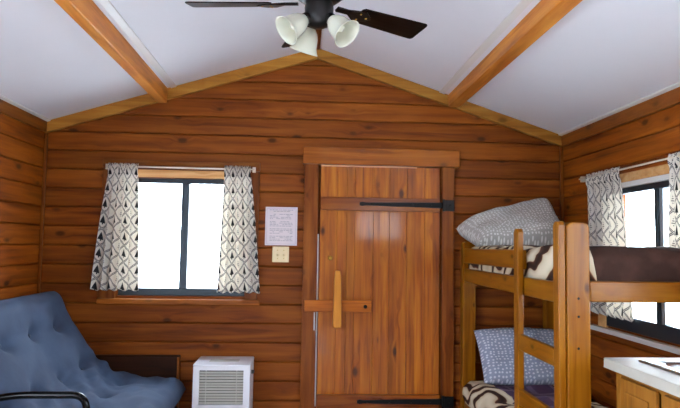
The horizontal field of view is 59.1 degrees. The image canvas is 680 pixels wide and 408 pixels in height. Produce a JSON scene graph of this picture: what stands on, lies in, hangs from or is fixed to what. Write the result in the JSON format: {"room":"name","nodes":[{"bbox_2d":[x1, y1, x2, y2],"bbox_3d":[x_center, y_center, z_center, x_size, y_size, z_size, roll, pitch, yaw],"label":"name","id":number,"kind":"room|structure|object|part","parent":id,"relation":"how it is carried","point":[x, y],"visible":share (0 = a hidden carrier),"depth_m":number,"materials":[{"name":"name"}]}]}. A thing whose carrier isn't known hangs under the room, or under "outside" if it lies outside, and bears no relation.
{"room":"log cabin interior","nodes":[
{"label":"log cabin interior","id":0,"kind":"room"},
{"bbox_2d":[0,113,44,299],"bbox_3d":[-2.038,0.331,1.292,0.129,2.292,6.318,1,-4,-4],"label":"wall","id":1,"kind":"structure","parent":0,"point":[21,144],"depth_m":4.00,"materials":[{"name":"brown wood"}]},
{"bbox_2d":[0,99,46,131],"bbox_3d":[-1.948,-0.767,1.349,0.030,0.084,6.033,1,-4,-4],"label":"trim","id":2,"kind":"structure","parent":1,"relation":"attached to","point":[6,108],"depth_m":3.97,"materials":[{"name":"brown wood"}]},
{"bbox_2d":[0,95,50,121],"bbox_3d":[-1.920,-0.808,1.354,0.024,0.016,6.032,1,-4,-4],"label":"trim","id":3,"kind":"structure","parent":1,"relation":"attached to","point":[3,98],"depth_m":3.95,"materials":[{"name":"white paint"}]},
{"bbox_2d":[41,60,559,407],"bbox_3d":[-0.234,0.265,4.520,3.890,2.924,0.129,1,-4,-4],"label":"wall","id":4,"kind":"structure","parent":0,"point":[268,119],"depth_m":4.46,"materials":[{"name":"brown wood"}]},
{"bbox_2d":[37,133,47,292],"bbox_3d":[-2.156,0.582,4.299,0.020,2.200,0.020,1,-4,-4],"label":"trim","id":5,"kind":"structure","parent":4,"relation":"attached to","point":[46,134],"depth_m":4.33,"materials":[{"name":"brown wood"}]},
{"bbox_2d":[96,159,259,304],"bbox_3d":[-1.159,0.208,4.426,1.160,1.045,0.137,1,-4,-4],"label":"window","id":6,"kind":"structure","parent":4,"relation":"in","point":[104,297],"depth_m":4.41,"materials":[{"name":"black metal"}]},
{"bbox_3d":[-1.676,0.210,4.355,0.120,0.940,0.020,1,-4,-4],"label":"casing","id":7,"kind":"part","parent":6,"relation":"part of","materials":[{"name":"brown wood"}]},
{"bbox_3d":[-1.165,0.708,4.349,1.160,0.037,0.052,1,-4,-4],"label":"sill","id":8,"kind":"part","parent":6,"relation":"part of","materials":[{"name":"brown wood"}]},
{"bbox_2d":[105,164,255,172],"bbox_3d":[-1.163,-0.263,4.389,1.084,0.040,0.042,1,-4,-4],"label":"curtain rod","id":9,"kind":"object","parent":6,"relation":"attached to","point":[253,169],"visible":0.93,"depth_m":4.37,"materials":[{"name":"beige"}]},
{"bbox_2d":[90,163,138,290],"bbox_3d":[-1.600,0.162,4.318,0.342,0.924,0.063,1,-4,-4],"label":"curtain","id":10,"kind":"object","parent":9,"relation":"hanging from","point":[116,258],"visible":1,"depth_m":4.32,"materials":[{"name":"white fabric"}]},
{"bbox_3d":[-1.162,-0.263,4.386,1.072,0.012,0.036,1,-4,-4],"label":"rod","id":11,"kind":"part","parent":9,"relation":"part of","materials":[{"name":"beige"}]},
{"bbox_2d":[217,165,259,293],"bbox_3d":[-0.728,0.183,4.371,0.309,0.931,0.062,1,-4,-4],"label":"curtain","id":12,"kind":"object","parent":9,"relation":"hanging from","point":[238,272],"visible":1,"depth_m":4.37,"materials":[{"name":"white fabric"}]},
{"bbox_3d":[-1.157,0.246,4.464,0.918,0.863,0.055,1,-4,-4],"label":"frame","id":13,"kind":"part","parent":6,"relation":"part of","materials":[{"name":"black metal"}]},
{"bbox_3d":[-1.160,-0.283,4.419,1.137,0.065,0.026,1,-4,-4],"label":"head casing","id":14,"kind":"part","parent":6,"relation":"part of","materials":[{"name":"brown wood"}]},
{"bbox_3d":[-0.646,0.231,4.420,0.085,0.940,0.020,1,-4,-4],"label":"casing","id":15,"kind":"part","parent":6,"relation":"part of","materials":[{"name":"brown wood"}]},
{"bbox_2d":[44,49,316,132],"bbox_3d":[-1.166,-0.846,4.456,1.978,0.704,0.043,1,-4,-4],"label":"trim","id":16,"kind":"structure","parent":4,"relation":"attached to","point":[299,58],"depth_m":4.44,"materials":[{"name":"brown wood"}]},
{"bbox_2d":[272,246,288,261],"bbox_3d":[-0.438,0.371,4.422,0.124,0.116,0.018,1,-4,-4],"label":"switch plate","id":17,"kind":"object","parent":4,"relation":"attached to","point":[279,254],"visible":1,"depth_m":4.42,"materials":[{"name":"beige plastic"}]},
{"bbox_2d":[265,207,297,245],"bbox_3d":[-0.435,0.164,4.444,0.236,0.284,0.004,1,-4,-4],"label":"paper notice","id":18,"kind":"object","parent":4,"relation":"attached to","point":[280,222],"visible":1,"depth_m":4.44,"materials":[{"name":"white paper"}]},
{"bbox_2d":[269,209,292,240],"bbox_3d":[-0.435,0.158,4.442,0.170,0.231,0.001,1,-4,-4],"label":"print","id":19,"kind":"object","parent":18,"relation":"attached to","point":[280,220],"depth_m":4.44,"materials":[{"name":"grey paper"}]},
{"bbox_2d":[316,29,321,49],"bbox_3d":[0.021,-1.374,1.517,0.040,0.018,6.032,1,-4,-4],"label":"trim","id":20,"kind":"structure","parent":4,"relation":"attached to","point":[317,31],"depth_m":4.26,"materials":[{"name":"brown wood"}]},
{"bbox_2d":[300,147,459,407],"bbox_3d":[0.294,0.659,4.459,1.178,2.146,0.225,1,-4,-4],"label":"door","id":21,"kind":"structure","parent":4,"relation":"in","point":[372,316],"depth_m":4.45,"materials":[{"name":"brown wood"}]},
{"bbox_3d":[-0.019,0.690,4.349,0.064,0.410,0.050,1,-4,-4],"label":"latch handle","id":22,"kind":"part","parent":21,"relation":"part of","materials":[{"name":"brown wood"}]},
{"bbox_3d":[0.312,-0.349,4.510,1.178,0.126,0.062,1,-4,-4],"label":"head casing","id":23,"kind":"part","parent":21,"relation":"part of","materials":[{"name":"brown wood"}]},
{"bbox_2d":[317,49,561,146],"bbox_3d":[0.775,-0.806,4.578,1.912,0.704,0.043,1,-4,-4],"label":"trim","id":24,"kind":"structure","parent":4,"relation":"attached to","point":[330,58],"depth_m":4.55,"materials":[{"name":"brown wood"}]},
{"bbox_2d":[439,0,532,93],"bbox_3d":[0.966,-1.049,1.555,0.040,0.022,6.032,1,-4,-4],"label":"trim","id":25,"kind":"structure","parent":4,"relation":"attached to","point":[522,5],"depth_m":3.40,"materials":[{"name":"white paint"}]},
{"bbox_2d":[559,147,563,221],"bbox_3d":[1.683,0.660,4.539,0.024,2.200,0.024,1,-4,-4],"label":"trim","id":26,"kind":"structure","parent":4,"relation":"attached to","point":[561,175],"depth_m":4.58,"materials":[{"name":"brown wood"}]},
{"bbox_2d":[0,0,679,133],"bbox_3d":[-0.018,-1.095,1.518,4.150,0.756,6.318,1,-4,-4],"label":"ceiling","id":27,"kind":"structure","parent":0,"point":[602,57],"depth_m":3.48,"materials":[{"name":"white paint"}]},
{"bbox_2d":[54,0,167,102],"bbox_3d":[-1.114,-1.002,1.423,0.070,0.114,6.022,1,-4,-4],"label":"ceiling beam","id":28,"kind":"structure","parent":27,"relation":"attached to","point":[85,13],"depth_m":3.20,"materials":[{"name":"brown wood"}]},
{"bbox_2d":[98,0,175,87],"bbox_3d":[-1.035,-1.068,1.428,0.040,0.021,6.032,1,-4,-4],"label":"trim","id":29,"kind":"structure","parent":27,"relation":"attached to","point":[108,6],"depth_m":3.38,"materials":[{"name":"white paint"}]},
{"bbox_2d":[185,0,426,56],"bbox_3d":[-0.113,-0.969,2.582,1.083,0.656,1.100,1,-4,-4],"label":"ceiling fan","id":30,"kind":"object","parent":27,"relation":"hanging from","point":[298,30],"visible":1,"depth_m":2.54,"materials":[{"name":"brown metal"}]},
{"bbox_3d":[-0.471,-0.858,2.579,0.365,0.006,0.132,1,10,2],"label":"blade","id":31,"kind":"part","parent":30,"relation":"part of","materials":[{"name":"brown wood"}]},
{"bbox_3d":[-0.192,-0.829,2.930,0.132,0.006,0.365,-13,0,-16],"label":"blade","id":32,"kind":"part","parent":30,"relation":"part of","materials":[{"name":"brown wood"}]},
{"bbox_3d":[-0.199,-0.733,2.486,0.139,0.136,0.126,1,-4,-4],"label":"lamp shade","id":33,"kind":"part","parent":30,"relation":"part of","materials":[{"name":"white glass"}]},
{"bbox_3d":[-0.159,-0.707,2.628,0.125,0.136,0.126,1,-4,-4],"label":"lamp shade","id":34,"kind":"part","parent":30,"relation":"part of","materials":[{"name":"white glass"}]},
{"bbox_3d":[0.015,-0.725,2.485,0.135,0.139,0.129,1,-4,-4],"label":"lamp shade","id":35,"kind":"part","parent":30,"relation":"part of","materials":[{"name":"white glass"}]},
{"bbox_3d":[0.230,-0.833,2.774,0.365,0.006,0.132,4,-19,-34],"label":"blade","id":36,"kind":"part","parent":30,"relation":"part of","materials":[{"name":"brown wood"}]},
{"bbox_2d":[448,0,581,106],"bbox_3d":[1.059,-0.986,1.562,0.090,0.096,6.022,1,-4,-4],"label":"ceiling beam","id":37,"kind":"structure","parent":27,"relation":"attached to","point":[546,13],"depth_m":3.21,"materials":[{"name":"brown wood"}]},
{"bbox_2d":[563,104,679,407],"bbox_3d":[1.954,0.412,1.543,0.129,2.292,6.318,1,-4,-4],"label":"wall","id":38,"kind":"structure","parent":0,"point":[655,136],"depth_m":3.84,"materials":[{"name":"brown wood"}]},
{"bbox_2d":[558,82,679,135],"bbox_3d":[1.876,-0.732,1.592,0.024,0.017,6.032,1,-4,-4],"label":"trim","id":39,"kind":"structure","parent":38,"relation":"attached to","point":[676,85],"depth_m":3.66,"materials":[{"name":"white paint"}]},
{"bbox_2d":[562,87,679,146],"bbox_3d":[1.903,-0.686,1.591,0.030,0.089,6.033,1,-4,-4],"label":"trim","id":40,"kind":"structure","parent":38,"relation":"attached to","point":[671,98],"depth_m":3.68,"materials":[{"name":"brown wood"}]},
{"bbox_2d":[579,155,679,181],"bbox_3d":[1.754,-0.223,3.522,0.046,0.040,1.464,1,-4,-4],"label":"curtain rod","id":41,"kind":"object","parent":38,"relation":"attached to","point":[582,178],"visible":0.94,"depth_m":3.57,"materials":[{"name":"beige"}]},
{"bbox_2d":[585,166,632,321],"bbox_3d":[1.712,0.246,3.818,0.034,0.944,0.561,1,-4,-4],"label":"curtain","id":42,"kind":"object","parent":41,"relation":"hanging from","point":[606,216],"visible":0.65,"depth_m":3.84,"materials":[{"name":"white fabric"}]},
{"bbox_2d":[667,151,679,248],"bbox_3d":[1.766,0.105,2.998,0.033,0.774,0.401,1,-4,-4],"label":"curtain","id":43,"kind":"object","parent":41,"relation":"hanging from","point":[674,163],"visible":0.65,"depth_m":3.17,"materials":[{"name":"white fabric"}]},
{"bbox_2d":[590,164,679,354],"bbox_3d":[1.776,0.294,3.383,0.080,1.005,1.450,1,-4,-4],"label":"window","id":44,"kind":"structure","parent":38,"relation":"in","point":[656,179],"depth_m":3.35,"materials":[{"name":"black metal"}]},
{"bbox_3d":[1.728,0.345,3.954,0.020,0.916,0.100,1,-4,-4],"label":"casing","id":45,"kind":"part","parent":44,"relation":"part of","materials":[{"name":"brown wood"}]},
{"bbox_3d":[1.753,0.780,3.349,0.050,0.030,1.450,1,-4,-4],"label":"sill","id":46,"kind":"part","parent":44,"relation":"part of","materials":[{"name":"white paint"}]},
{"bbox_3d":[1.775,-0.182,3.390,0.020,0.055,1.300,1,-4,-4],"label":"head casing","id":47,"kind":"part","parent":44,"relation":"part of","materials":[{"name":"brown wood"}]},
{"bbox_3d":[-0.060,1.545,1.337,4.130,0.060,6.318,1,-4,-4],"label":"floor","id":48,"kind":"structure","parent":0,"visible":0},
{"bbox_2d":[0,291,185,407],"bbox_3d":[-1.556,1.095,3.410,1.035,1.073,1.663,1,-4,-4],"label":"futon","id":49,"kind":"object","parent":48,"relation":"on","point":[46,361],"visible":1,"depth_m":3.61,"materials":[{"name":"blue fabric"}]},
{"bbox_3d":[-1.510,1.187,2.590,0.990,0.742,0.031,1,-4,-4],"label":"arm","id":50,"kind":"part","parent":49,"relation":"part of","materials":[{"name":"black metal"}]},
{"bbox_2d":[95,354,180,407],"bbox_3d":[-1.467,1.383,4.279,0.625,0.602,0.036,1,-4,-4],"label":"wooden panel","id":51,"kind":"object","parent":48,"relation":"on","point":[165,366],"visible":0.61,"depth_m":4.29,"materials":[{"name":"brown wood"}]},
{"bbox_3d":[-1.462,1.088,4.300,0.625,0.011,0.036,1,-4,-4],"label":"rail","id":52,"kind":"part","parent":51,"relation":"part of","materials":[{"name":"brown wood"}]},
{"bbox_2d":[192,356,253,407],"bbox_3d":[-0.797,1.390,4.148,0.401,0.610,0.318,1,-4,-4],"label":"space heater","id":53,"kind":"object","parent":48,"relation":"on","point":[218,381],"visible":1,"depth_m":4.01,"materials":[{"name":"white metal"}]},
{"bbox_3d":[-0.795,1.227,4.022,0.293,0.226,0.002,1,-4,-4],"label":"recess panel","id":54,"kind":"part","parent":53,"relation":"part of","materials":[{"name":"grey"}]},
{"bbox_2d":[209,359,239,361],"bbox_3d":[-0.800,1.086,4.164,0.200,0.002,0.100,1,-4,-4],"label":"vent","id":55,"kind":"object","parent":53,"relation":"attached to","point":[210,360],"depth_m":4.16,"materials":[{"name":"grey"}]},
{"bbox_2d":[460,221,679,407],"bbox_3d":[1.289,0.915,3.560,0.754,1.545,1.812,1,-4,-4],"label":"bunk bed","id":56,"kind":"object","parent":48,"relation":"on","point":[567,298],"visible":0.77,"depth_m":2.71,"materials":[{"name":"brown wood"}]},
{"bbox_3d":[0.939,1.010,4.404,0.095,1.460,0.075,1,-4,-4],"label":"post","id":57,"kind":"part","parent":56,"relation":"part of","materials":[{"name":"brown wood"}]},
{"bbox_3d":[0.960,0.340,3.827,0.030,0.107,1.164,1,-4,-4],"label":"guard rail","id":58,"kind":"part","parent":56,"relation":"part of","materials":[{"name":"brown wood"}]},
{"bbox_3d":[0.975,0.465,3.571,0.032,0.097,1.658,1,-4,-4],"label":"rail","id":59,"kind":"part","parent":56,"relation":"part of","materials":[{"name":"brown wood"}]},
{"bbox_3d":[0.952,0.894,3.189,0.034,1.525,0.062,1,-4,-4],"label":"ladder rail","id":60,"kind":"part","parent":56,"relation":"part of","materials":[{"name":"brown wood"}]},
{"bbox_3d":[1.561,1.022,4.443,0.095,1.460,0.075,1,-4,-4],"label":"post","id":61,"kind":"part","parent":56,"relation":"part of","materials":[{"name":"brown wood"}]},
{"bbox_3d":[0.985,0.849,2.680,0.034,1.545,0.062,1,-4,-4],"label":"ladder rail","id":62,"kind":"part","parent":56,"relation":"part of","materials":[{"name":"brown wood"}]},
{"bbox_3d":[1.055,0.853,2.679,0.104,1.540,0.075,1,-4,-4],"label":"post","id":63,"kind":"part","parent":56,"relation":"part of","materials":[{"name":"brown wood"}]},
{"bbox_3d":[1.369,0.399,2.724,0.509,0.093,0.034,1,-4,-4],"label":"rail","id":64,"kind":"part","parent":56,"relation":"part of","materials":[{"name":"brown wood"}]},
{"bbox_2d":[616,372,679,407],"bbox_3d":[1.532,1.102,1.595,0.647,0.909,1.988,1,-4,-4],"label":"base cabinet","id":65,"kind":"object","parent":48,"relation":"on","point":[630,393],"visible":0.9,"depth_m":2.38,"materials":[{"name":"brown wood"}]},
{"bbox_3d":[1.180,1.100,2.378,0.005,0.659,0.168,1,-4,-4],"label":"raised panel","id":66,"kind":"part","parent":65,"relation":"part of","materials":[{"name":"brown wood"}]},
{"bbox_3d":[1.192,1.101,2.379,0.018,0.759,0.258,1,-4,-4],"label":"cabinet door","id":67,"kind":"part","parent":65,"relation":"part of","materials":[{"name":"brown wood"}]},
{"bbox_2d":[604,357,679,397],"bbox_3d":[1.542,0.627,1.626,0.663,0.042,2.025,1,-4,-4],"label":"countertop","id":68,"kind":"structure","parent":65,"relation":"on","point":[663,380],"depth_m":2.34,"materials":[{"name":"white laminate"}]},
{"bbox_2d":[639,359,679,375],"bbox_3d":[1.511,0.722,2.195,0.467,0.166,0.732,1,-4,-4],"label":"sink","id":69,"kind":"object","parent":68,"relation":"in","point":[670,365],"visible":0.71,"depth_m":2.47,"materials":[{"name":"ceramic"}]},
{"bbox_3d":[1.213,1.078,2.042,0.018,0.759,0.324,1,-4,-4],"label":"cabinet door","id":70,"kind":"part","parent":65,"relation":"part of","materials":[{"name":"brown wood"}]},
{"label":"outside","id":71,"kind":"structure","parent":0,"visible":0},
{"bbox_2d":[139,261,679,326],"bbox_3d":[-0.030,1.865,-0.128,120.000,0.100,120.000,1,-4,-4],"label":"ground","id":72,"kind":"structure","parent":71,"point":[152,274],"depth_m":30.24,"materials":[{"name":"white"}]},
{"bbox_3d":[1.310,0.403,3.617,0.605,0.166,1.650,1,-4,-4],"label":"mattress","id":73,"kind":"object","parent":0,"visible":0},
{"bbox_2d":[469,245,679,281],"bbox_3d":[1.302,0.436,3.583,0.636,0.379,1.681,1,-4,-4],"label":"quilt","id":74,"kind":"object","parent":73,"relation":"on","point":[607,263],"visible":0.59,"depth_m":2.77,"materials":[{"name":"brown fabric"}]},
{"bbox_2d":[456,198,558,246],"bbox_3d":[1.239,0.143,4.321,0.780,0.402,0.266,1,-4,-4],"label":"pillow","id":75,"kind":"object","parent":74,"relation":"on","point":[536,218],"visible":0.74,"depth_m":4.24,"materials":[{"name":"grey fabric"}]},
{"bbox_3d":[1.295,1.331,3.558,0.605,0.126,1.640,1,-4,-4],"label":"mattress","id":76,"kind":"object","parent":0,"visible":0},
{"bbox_2d":[462,380,607,407],"bbox_3d":[1.262,1.335,3.505,0.689,0.301,1.644,1,-4,-4],"label":"quilt","id":77,"kind":"object","parent":76,"relation":"on","point":[476,394],"visible":0.51,"depth_m":3.94,"materials":[{"name":"beige fabric"}]},
{"bbox_2d":[474,328,553,384],"bbox_3d":[1.300,1.073,4.245,0.650,0.369,0.324,1,-4,-4],"label":"pillow","id":78,"kind":"object","parent":77,"relation":"on","point":[495,345],"visible":0.65,"depth_m":4.15,"materials":[{"name":"grey fabric"}]}
]}

